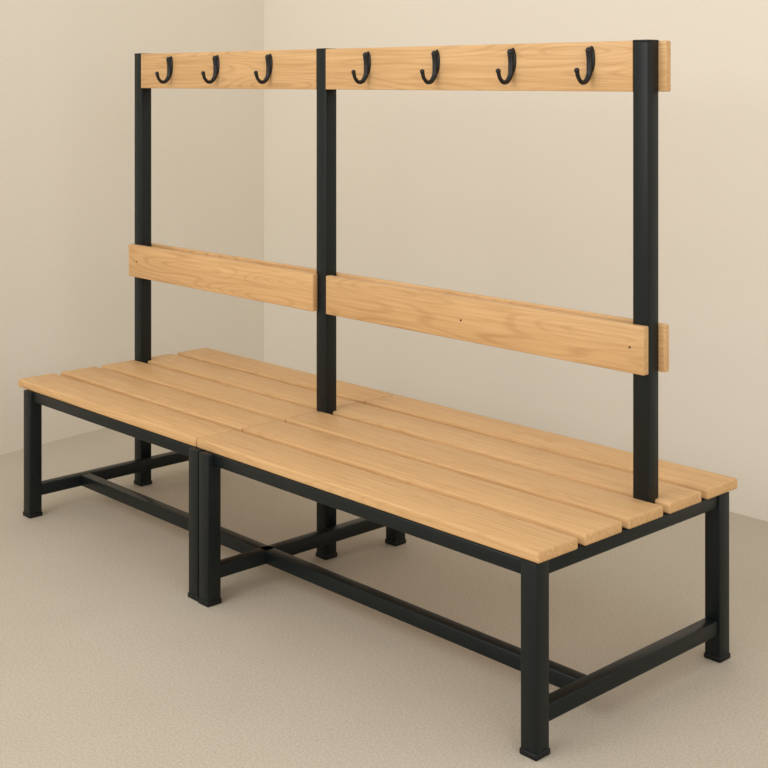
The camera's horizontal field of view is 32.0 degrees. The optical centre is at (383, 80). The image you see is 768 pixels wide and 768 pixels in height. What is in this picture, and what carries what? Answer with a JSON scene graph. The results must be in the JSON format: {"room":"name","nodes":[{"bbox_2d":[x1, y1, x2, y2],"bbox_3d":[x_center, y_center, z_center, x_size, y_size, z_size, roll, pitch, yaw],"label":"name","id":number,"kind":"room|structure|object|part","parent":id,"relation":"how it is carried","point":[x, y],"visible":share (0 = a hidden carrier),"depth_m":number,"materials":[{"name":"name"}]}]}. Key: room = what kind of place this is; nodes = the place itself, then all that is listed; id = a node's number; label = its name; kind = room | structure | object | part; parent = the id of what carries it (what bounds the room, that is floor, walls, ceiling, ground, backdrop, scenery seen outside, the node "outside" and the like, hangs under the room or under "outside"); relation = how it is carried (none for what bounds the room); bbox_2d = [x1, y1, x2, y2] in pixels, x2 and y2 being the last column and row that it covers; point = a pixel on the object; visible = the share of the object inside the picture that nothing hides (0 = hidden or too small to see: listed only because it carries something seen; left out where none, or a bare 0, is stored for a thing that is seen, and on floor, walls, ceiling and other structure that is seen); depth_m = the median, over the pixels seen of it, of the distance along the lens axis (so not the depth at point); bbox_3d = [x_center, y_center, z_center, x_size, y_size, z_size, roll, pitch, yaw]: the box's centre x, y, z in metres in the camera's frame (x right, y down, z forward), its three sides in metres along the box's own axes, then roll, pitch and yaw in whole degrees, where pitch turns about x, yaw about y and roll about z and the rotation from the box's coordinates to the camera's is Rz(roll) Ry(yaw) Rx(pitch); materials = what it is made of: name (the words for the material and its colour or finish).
{"room":"changing room","nodes":[
{"label":"changing room","id":0,"kind":"room"},
{"bbox_2d":[0,0,263,454],"bbox_3d":[-2.115,-0.036,4.567,0.119,3.000,4.850,0,0,38],"label":"wall","id":1,"kind":"structure","parent":0,"point":[67,67],"depth_m":5.66,"materials":[{"name":"paint"}]},
{"bbox_2d":[0,428,767,767],"bbox_3d":[-0.271,1.514,0.532,7.900,0.100,9.400,0,0,-43],"label":"floor","id":2,"kind":"structure","parent":0,"point":[107,659],"depth_m":3.48,"materials":[{"name":"carpet"}]},
{"bbox_2d":[18,39,736,760],"bbox_3d":[-0.180,0.682,3.983,0.809,1.564,2.305,0,0,-43],"label":"bench","id":3,"kind":"object","parent":2,"relation":"on","point":[532,503],"visible":1,"depth_m":3.66,"materials":[{"name":"brown wood"}]},
{"bbox_3d":[-1.183,1.252,4.513,0.045,0.423,0.045,0,0,-43],"label":"leg","id":4,"kind":"part","parent":3,"relation":"part of","materials":[{"name":"metal"}]},
{"bbox_3d":[-0.847,1.058,4.161,0.034,0.034,0.930,0,0,-43],"label":"rail","id":5,"kind":"part","parent":3,"relation":"part of","materials":[{"name":"metal"}]},
{"bbox_3d":[-0.876,0.684,4.868,0.045,1.560,0.045,0,0,-43],"label":"post","id":6,"kind":"part","parent":3,"relation":"part of","materials":[{"name":"metal"}]},
{"bbox_3d":[-0.523,1.252,3.800,0.045,0.423,0.045,0,0,-43],"label":"leg","id":7,"kind":"part","parent":3,"relation":"part of","materials":[{"name":"metal"}]},
{"bbox_3d":[-0.488,1.252,3.757,0.045,0.423,0.045,0,0,-43],"label":"leg","id":8,"kind":"part","parent":3,"relation":"part of","materials":[{"name":"metal"}]},
{"bbox_3d":[-0.536,-0.036,4.488,0.022,0.124,0.975,0,0,-43],"label":"hook rail","id":9,"kind":"part","parent":3,"relation":"part of","materials":[{"name":"brown wood"}]},
{"bbox_3d":[-0.177,0.684,4.125,0.045,1.560,0.045,0,0,-43],"label":"post","id":10,"kind":"part","parent":3,"relation":"part of","materials":[{"name":"metal"}]},
{"bbox_3d":[-0.077,1.058,3.342,0.034,0.034,1.134,0,0,-43],"label":"rail","id":11,"kind":"part","parent":3,"relation":"part of","materials":[{"name":"metal"}]},
{"bbox_3d":[0.037,1.252,4.245,0.045,0.423,0.045,0,0,-43],"label":"leg","id":12,"kind":"part","parent":3,"relation":"part of","materials":[{"name":"metal"}]},
{"bbox_3d":[0.221,-0.036,3.684,0.022,0.124,1.143,0,0,-43],"label":"hook rail","id":13,"kind":"part","parent":3,"relation":"part of","materials":[{"name":"brown wood"}]},
{"bbox_3d":[0.328,1.252,2.914,0.045,0.423,0.045,0,0,-43],"label":"leg","id":14,"kind":"part","parent":3,"relation":"part of","materials":[{"name":"metal"}]},
{"bbox_3d":[0.583,1.058,3.154,0.684,0.034,0.034,0,0,-43],"label":"cross rail","id":15,"kind":"part","parent":3,"relation":"part of","materials":[{"name":"metal"}]},
{"bbox_3d":[0.637,0.489,3.259,0.045,1.170,0.045,0,0,-43],"label":"post","id":16,"kind":"part","parent":3,"relation":"part of","materials":[{"name":"metal"}]},
{"bbox_3d":[-0.090,-0.036,4.080,0.021,0.124,2.278,0,0,-43],"label":"hook rail","id":17,"kind":"part","parent":3,"relation":"part of","materials":[{"name":"brown wood"}]},
{"bbox_3d":[0.846,1.252,3.401,0.045,0.423,0.045,0,0,-43],"label":"leg","id":18,"kind":"part","parent":3,"relation":"part of","materials":[{"name":"metal"}]},
{"bbox_2d":[264,0,767,521],"bbox_3d":[2.550,-0.036,3.182,0.120,3.000,9.397,0,0,-43],"label":"wall","id":19,"kind":"structure","parent":0,"point":[526,196],"depth_m":5.15,"materials":[{"name":"paint"}]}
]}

